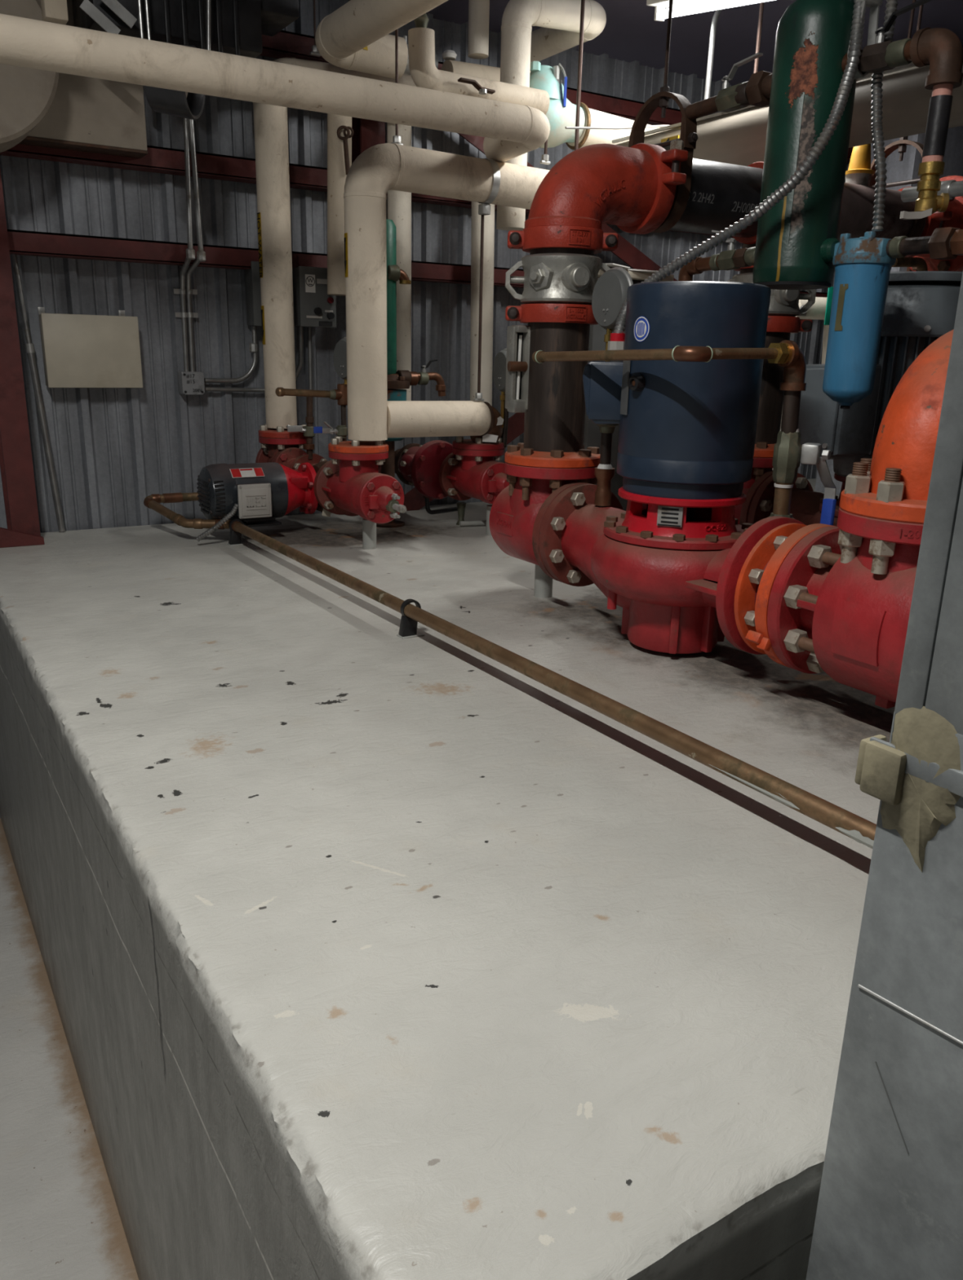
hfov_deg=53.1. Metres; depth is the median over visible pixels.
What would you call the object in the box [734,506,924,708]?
valve
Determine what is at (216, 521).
socket
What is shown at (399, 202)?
insulated pipe
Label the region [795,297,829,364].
insulated pipe
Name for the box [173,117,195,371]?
conduit
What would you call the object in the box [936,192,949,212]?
outlet
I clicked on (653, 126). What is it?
cable
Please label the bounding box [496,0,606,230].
insulated pipe
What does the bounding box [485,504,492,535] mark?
support post
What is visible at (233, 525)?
socket
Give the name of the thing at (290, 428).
bar
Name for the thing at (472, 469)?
valve
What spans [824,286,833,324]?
tag
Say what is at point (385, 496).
hood
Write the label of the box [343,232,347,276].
label
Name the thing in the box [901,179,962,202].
pipe
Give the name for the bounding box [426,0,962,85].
ceiling
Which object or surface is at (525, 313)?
coupling
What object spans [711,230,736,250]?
lever
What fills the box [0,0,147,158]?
air duct
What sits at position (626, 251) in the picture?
diagonal brace
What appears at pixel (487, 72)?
insulated pipe
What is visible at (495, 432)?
pipe elbow
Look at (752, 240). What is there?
coupling
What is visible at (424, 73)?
insulated pipe
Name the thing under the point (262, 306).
label
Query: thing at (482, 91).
lever
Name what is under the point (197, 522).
socket
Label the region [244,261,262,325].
enclosure
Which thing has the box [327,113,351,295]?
insulated pipe
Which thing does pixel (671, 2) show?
rod
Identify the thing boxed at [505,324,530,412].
thermometer
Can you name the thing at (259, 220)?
label
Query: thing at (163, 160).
beam
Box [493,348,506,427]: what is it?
pressure gauge
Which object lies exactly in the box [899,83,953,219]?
pipe
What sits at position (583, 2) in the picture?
rod
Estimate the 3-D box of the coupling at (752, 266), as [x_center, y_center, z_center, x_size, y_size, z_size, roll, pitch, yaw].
[0.773,-1.017,2.584,0.247,0.044,0.197,-9,19,-31]
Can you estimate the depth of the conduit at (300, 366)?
3.45 m
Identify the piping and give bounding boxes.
[275,383,347,440]
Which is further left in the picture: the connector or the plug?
the plug
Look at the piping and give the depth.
2.97 m
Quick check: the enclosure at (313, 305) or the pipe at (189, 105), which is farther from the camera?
the enclosure at (313, 305)
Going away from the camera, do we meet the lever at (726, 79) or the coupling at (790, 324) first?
the lever at (726, 79)
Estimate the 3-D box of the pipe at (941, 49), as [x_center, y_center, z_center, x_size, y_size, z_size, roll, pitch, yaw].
[0.773,-1.056,1.770,0.060,0.101,0.245,-9,19,-31]
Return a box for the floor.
[0,817,138,1279]
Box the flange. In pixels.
[908,175,962,271]
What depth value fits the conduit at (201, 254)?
3.11 m
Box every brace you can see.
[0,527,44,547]
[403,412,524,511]
[457,133,677,280]
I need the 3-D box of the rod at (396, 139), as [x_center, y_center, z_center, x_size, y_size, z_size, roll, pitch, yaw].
[-0.234,-1.785,2.654,0.034,0.766,0.023,-9,19,-31]
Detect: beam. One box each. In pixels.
[0,143,733,237]
[7,229,827,297]
[259,30,853,163]
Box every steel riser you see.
[504,322,599,467]
[753,331,791,457]
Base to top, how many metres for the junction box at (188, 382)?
0.074 m
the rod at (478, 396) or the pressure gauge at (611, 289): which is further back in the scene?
the rod at (478, 396)
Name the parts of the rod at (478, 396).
threaded rod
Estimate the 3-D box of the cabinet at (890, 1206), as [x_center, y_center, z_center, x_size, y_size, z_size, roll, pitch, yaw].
[0.445,0.135,0.519,0.269,2.665,0.382,-9,19,-31]
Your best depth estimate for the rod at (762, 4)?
2.93 m
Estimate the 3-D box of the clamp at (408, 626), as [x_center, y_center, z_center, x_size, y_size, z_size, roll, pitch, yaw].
[-0.155,-0.049,2.104,0.055,0.082,0.030,-9,19,-31]
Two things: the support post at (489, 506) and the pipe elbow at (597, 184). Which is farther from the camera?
the support post at (489, 506)
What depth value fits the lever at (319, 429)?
2.97 m
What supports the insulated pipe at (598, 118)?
attached to the valve at (559, 117)
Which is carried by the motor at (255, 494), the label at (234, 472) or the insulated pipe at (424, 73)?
the label at (234, 472)
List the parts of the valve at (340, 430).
lever, stem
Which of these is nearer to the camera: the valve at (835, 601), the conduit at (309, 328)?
the valve at (835, 601)
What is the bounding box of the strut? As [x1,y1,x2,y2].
[40,0,68,24]
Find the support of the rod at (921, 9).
hanging from the ceiling at (631, 32)
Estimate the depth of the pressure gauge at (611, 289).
2.09 m
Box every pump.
[280,453,357,515]
[395,440,453,499]
[538,483,804,654]
[747,472,846,526]
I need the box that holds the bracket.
[456,502,466,524]
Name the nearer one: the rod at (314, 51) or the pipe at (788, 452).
the pipe at (788, 452)
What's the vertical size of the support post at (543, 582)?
0.085 m
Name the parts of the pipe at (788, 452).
handle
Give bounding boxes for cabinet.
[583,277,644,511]
[806,272,962,1279]
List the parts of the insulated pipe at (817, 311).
lever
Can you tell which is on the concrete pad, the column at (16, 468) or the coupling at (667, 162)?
the column at (16, 468)
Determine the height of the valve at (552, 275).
0.135 m
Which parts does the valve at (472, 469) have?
index plate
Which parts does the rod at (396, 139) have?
threaded rod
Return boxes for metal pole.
[10,253,65,532]
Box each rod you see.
[310,0,320,56]
[391,28,403,145]
[473,214,484,400]
[539,138,550,164]
[574,0,585,150]
[663,0,673,84]
[753,1,764,73]
[907,0,915,38]
[916,4,924,31]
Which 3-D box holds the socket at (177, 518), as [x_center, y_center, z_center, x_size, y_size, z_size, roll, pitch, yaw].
[-0.964,-0.383,3.068,0.031,0.036,0.033,16,22,40]
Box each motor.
[195,462,288,541]
[582,280,771,499]
[798,271,962,476]
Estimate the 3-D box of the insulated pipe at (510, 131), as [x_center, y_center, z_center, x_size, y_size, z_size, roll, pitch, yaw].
[-0.853,-1.323,2.234,2.382,0.110,0.290,-9,19,-31]
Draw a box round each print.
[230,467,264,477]
[636,322,644,335]
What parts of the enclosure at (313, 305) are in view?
name plate, selector knob, name plate, black plate, selector knob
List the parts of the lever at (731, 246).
lever, stem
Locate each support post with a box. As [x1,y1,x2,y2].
[362,518,376,549]
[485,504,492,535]
[533,564,552,598]
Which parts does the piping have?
arm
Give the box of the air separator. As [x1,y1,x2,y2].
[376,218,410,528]
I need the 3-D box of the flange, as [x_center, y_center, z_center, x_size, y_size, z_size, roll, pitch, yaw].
[1.584,-1.277,3.027,0.680,0.286,0.286,-9,19,-31]
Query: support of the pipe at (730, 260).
attached to the tank
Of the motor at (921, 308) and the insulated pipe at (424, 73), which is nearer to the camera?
the motor at (921, 308)
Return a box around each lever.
[313,426,331,433]
[457,77,495,94]
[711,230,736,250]
[721,52,763,88]
[875,0,931,43]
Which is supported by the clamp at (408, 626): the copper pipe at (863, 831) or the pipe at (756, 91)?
the copper pipe at (863, 831)
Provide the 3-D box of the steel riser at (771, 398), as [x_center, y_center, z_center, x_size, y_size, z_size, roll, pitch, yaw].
[0.766,-0.710,2.674,0.238,0.376,0.238,-9,19,-31]
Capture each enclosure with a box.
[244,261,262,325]
[292,266,336,327]
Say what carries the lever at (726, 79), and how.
on the pipe at (756, 91)
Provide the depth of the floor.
2.00 m
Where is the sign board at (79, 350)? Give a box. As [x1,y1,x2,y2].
[37,306,142,387]
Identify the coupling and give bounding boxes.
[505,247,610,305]
[505,303,598,324]
[507,225,618,253]
[617,139,688,234]
[727,267,816,316]
[732,161,764,244]
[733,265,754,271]
[766,315,813,333]
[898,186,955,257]
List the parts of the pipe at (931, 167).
lever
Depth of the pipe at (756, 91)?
2.07 m
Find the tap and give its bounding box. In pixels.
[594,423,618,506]
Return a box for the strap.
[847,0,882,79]
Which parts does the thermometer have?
rail, stem, plate, rail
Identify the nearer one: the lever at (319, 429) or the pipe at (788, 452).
the pipe at (788, 452)
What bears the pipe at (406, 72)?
attached to the insulated pipe at (341, 36)
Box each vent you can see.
[196,478,225,514]
[657,505,682,527]
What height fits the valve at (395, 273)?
0.140 m
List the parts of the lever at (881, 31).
stem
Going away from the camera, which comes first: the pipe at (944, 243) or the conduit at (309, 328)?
the pipe at (944, 243)
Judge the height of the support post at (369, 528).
0.092 m
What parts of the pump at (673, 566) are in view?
bracket leg, bracket leg, bracket leg, name plate, plate, bracket leg, bracket leg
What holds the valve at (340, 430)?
attached to the valve at (352, 480)
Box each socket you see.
[143,497,154,508]
[151,493,160,503]
[173,513,184,525]
[193,518,203,528]
[214,519,224,528]
[231,520,240,532]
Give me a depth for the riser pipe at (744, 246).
2.55 m
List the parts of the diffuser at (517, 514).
cast plate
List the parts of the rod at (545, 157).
threaded rod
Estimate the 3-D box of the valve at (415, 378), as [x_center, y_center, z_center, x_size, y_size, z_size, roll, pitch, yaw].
[-0.221,-0.907,3.333,0.221,0.125,0.052,-9,19,-31]
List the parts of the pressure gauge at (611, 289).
stem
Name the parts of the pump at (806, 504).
plate, bracket leg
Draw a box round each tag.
[321,508,330,516]
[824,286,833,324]
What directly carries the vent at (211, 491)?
attached to the motor at (255, 494)
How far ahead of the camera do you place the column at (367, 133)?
3.34 m
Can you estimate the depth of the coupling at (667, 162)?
2.23 m
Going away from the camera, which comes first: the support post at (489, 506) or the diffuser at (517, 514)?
the diffuser at (517, 514)
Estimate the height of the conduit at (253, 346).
0.193 m
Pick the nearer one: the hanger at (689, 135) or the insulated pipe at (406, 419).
the hanger at (689, 135)
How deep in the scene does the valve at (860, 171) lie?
2.65 m
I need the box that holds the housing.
[822,231,896,408]
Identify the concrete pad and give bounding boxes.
[0,478,896,1279]
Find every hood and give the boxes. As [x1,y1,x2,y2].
[374,485,396,510]
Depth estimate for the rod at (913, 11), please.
2.97 m
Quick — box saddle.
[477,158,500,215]
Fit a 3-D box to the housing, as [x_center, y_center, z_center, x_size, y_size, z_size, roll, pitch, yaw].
[0.759,-0.641,1.950,0.118,0.336,0.118,-9,19,-31]
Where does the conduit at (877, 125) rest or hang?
attached to the housing
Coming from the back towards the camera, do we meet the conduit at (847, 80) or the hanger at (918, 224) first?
the hanger at (918, 224)
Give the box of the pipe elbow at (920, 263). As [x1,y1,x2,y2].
[892,257,928,271]
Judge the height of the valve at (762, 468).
0.281 m
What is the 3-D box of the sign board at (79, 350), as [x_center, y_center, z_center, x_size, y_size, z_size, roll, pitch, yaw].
[-1.253,-0.936,3.090,0.289,0.243,0.074,-9,19,-31]
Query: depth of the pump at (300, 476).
3.17 m
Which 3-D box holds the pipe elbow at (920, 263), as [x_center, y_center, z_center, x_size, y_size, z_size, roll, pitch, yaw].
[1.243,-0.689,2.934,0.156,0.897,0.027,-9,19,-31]
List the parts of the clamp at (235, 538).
foot plate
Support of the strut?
hanging from the ceiling at (631, 32)
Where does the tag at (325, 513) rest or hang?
attached to the valve at (352, 480)
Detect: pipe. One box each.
[0,13,550,162]
[143,492,876,848]
[144,44,205,119]
[253,57,416,428]
[315,0,448,79]
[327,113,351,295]
[343,142,550,440]
[386,122,411,400]
[387,400,491,437]
[403,35,438,75]
[408,13,550,114]
[440,59,530,81]
[459,520,486,525]
[467,0,489,58]
[470,200,494,405]
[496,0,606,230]
[532,342,792,364]
[567,106,659,147]
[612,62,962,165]
[669,158,763,237]
[678,246,755,280]
[685,70,772,119]
[742,243,755,248]
[768,340,836,525]
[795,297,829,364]
[837,182,943,240]
[841,26,962,89]
[886,226,962,259]
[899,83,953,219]
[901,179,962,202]
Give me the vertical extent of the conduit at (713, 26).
0.346 m
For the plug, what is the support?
on the insulated pipe at (487, 72)
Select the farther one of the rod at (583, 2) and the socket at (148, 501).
the socket at (148, 501)
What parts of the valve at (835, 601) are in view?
raised panel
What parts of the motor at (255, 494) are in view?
casing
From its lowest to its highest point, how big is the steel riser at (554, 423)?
0.376 m
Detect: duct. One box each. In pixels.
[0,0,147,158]
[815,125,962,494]
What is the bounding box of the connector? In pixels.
[607,333,625,350]
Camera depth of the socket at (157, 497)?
3.20 m
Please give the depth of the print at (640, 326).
1.85 m
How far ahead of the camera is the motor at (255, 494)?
3.02 m
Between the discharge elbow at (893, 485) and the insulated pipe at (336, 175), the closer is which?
the discharge elbow at (893, 485)
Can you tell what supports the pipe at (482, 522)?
on the concrete pad
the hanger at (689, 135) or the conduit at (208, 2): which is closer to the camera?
the hanger at (689, 135)
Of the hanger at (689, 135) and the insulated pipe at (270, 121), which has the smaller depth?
the hanger at (689, 135)
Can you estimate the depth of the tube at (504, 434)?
3.23 m
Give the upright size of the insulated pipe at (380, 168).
0.830 m
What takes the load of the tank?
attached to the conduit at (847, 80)
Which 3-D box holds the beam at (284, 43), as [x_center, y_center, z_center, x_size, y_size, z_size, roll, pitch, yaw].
[0.949,-2.201,4.118,5.600,0.064,0.076,-9,19,-31]
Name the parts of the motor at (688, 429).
rating plate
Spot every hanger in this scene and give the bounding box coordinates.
[336,124,353,174]
[628,84,697,233]
[869,136,925,237]
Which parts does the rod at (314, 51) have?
threaded rod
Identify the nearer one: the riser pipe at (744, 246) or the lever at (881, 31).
the lever at (881, 31)
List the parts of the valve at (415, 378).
stem, lever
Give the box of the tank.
[752,0,857,289]
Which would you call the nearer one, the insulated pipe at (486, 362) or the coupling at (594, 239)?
the coupling at (594, 239)
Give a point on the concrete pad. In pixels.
(368, 952)
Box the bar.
[287,425,302,431]
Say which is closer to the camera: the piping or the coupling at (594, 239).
the coupling at (594, 239)
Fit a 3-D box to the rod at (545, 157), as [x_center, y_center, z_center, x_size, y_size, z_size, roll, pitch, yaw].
[0.202,-1.545,3.037,0.034,0.077,0.023,-9,19,-31]
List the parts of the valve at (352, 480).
index plate, stem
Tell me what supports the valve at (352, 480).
attached to the pump at (300, 476)
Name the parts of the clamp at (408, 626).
foot plate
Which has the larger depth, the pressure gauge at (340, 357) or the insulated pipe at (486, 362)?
the insulated pipe at (486, 362)
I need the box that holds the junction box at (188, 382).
[177,371,204,394]
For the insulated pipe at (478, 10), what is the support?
hanging from the ceiling at (631, 32)
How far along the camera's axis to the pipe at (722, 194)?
2.36 m
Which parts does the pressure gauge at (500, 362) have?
stem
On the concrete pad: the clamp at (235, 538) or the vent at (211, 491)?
the clamp at (235, 538)
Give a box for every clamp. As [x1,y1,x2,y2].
[226,518,247,546]
[396,599,424,639]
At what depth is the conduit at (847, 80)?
1.84 m
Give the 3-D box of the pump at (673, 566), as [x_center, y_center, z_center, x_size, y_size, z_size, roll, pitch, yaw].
[0.399,-0.160,2.080,0.370,0.332,0.606,-9,19,-31]
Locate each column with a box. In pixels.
[0,168,40,536]
[348,0,385,473]
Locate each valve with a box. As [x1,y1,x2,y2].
[255,423,306,467]
[286,396,315,458]
[313,435,406,523]
[323,421,347,438]
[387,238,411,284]
[390,359,445,396]
[439,435,509,504]
[529,61,591,150]
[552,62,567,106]
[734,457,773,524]
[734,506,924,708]
[845,143,875,186]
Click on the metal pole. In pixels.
(30, 350)
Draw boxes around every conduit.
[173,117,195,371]
[186,118,205,371]
[204,326,257,383]
[204,386,265,392]
[206,0,210,50]
[295,326,303,381]
[307,326,313,453]
[613,0,866,333]
[704,8,722,99]
[871,0,898,231]
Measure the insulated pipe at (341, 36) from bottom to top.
0.132 m
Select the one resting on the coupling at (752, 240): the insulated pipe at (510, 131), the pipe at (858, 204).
the pipe at (858, 204)
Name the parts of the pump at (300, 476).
casing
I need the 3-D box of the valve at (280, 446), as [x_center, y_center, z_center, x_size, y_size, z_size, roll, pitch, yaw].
[-0.683,-0.633,3.352,0.176,0.226,0.178,-9,19,-31]
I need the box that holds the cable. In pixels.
[564,124,669,129]
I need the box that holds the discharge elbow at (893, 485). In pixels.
[840,328,954,524]
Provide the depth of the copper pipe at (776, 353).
1.77 m
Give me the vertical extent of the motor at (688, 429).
0.406 m
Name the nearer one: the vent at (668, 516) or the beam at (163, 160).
the vent at (668, 516)
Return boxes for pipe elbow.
[470,401,503,443]
[524,143,657,229]
[892,257,928,271]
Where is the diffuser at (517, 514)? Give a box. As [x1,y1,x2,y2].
[488,462,597,582]
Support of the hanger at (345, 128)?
hanging from the insulated pipe at (336, 175)
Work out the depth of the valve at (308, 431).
3.26 m
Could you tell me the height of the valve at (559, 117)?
0.243 m
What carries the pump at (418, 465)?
on the concrete pad
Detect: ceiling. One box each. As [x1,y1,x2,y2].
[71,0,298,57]
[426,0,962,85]
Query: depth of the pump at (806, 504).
2.56 m
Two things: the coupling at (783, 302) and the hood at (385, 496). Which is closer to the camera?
the coupling at (783, 302)
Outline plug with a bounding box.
[442,49,457,60]
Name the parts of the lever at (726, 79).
stem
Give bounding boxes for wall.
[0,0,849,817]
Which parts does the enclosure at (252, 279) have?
door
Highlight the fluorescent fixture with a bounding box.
[646,0,772,21]
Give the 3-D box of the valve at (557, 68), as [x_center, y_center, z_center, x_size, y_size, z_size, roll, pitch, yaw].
[0.258,-1.813,3.162,0.057,0.140,0.034,8,18,22]
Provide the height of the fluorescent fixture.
0.600 m
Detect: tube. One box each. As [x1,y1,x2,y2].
[423,495,457,514]
[501,393,508,447]
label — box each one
[257,212,262,277]
[261,305,265,344]
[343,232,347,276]
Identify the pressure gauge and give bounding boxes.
[333,337,346,383]
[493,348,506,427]
[591,266,633,361]

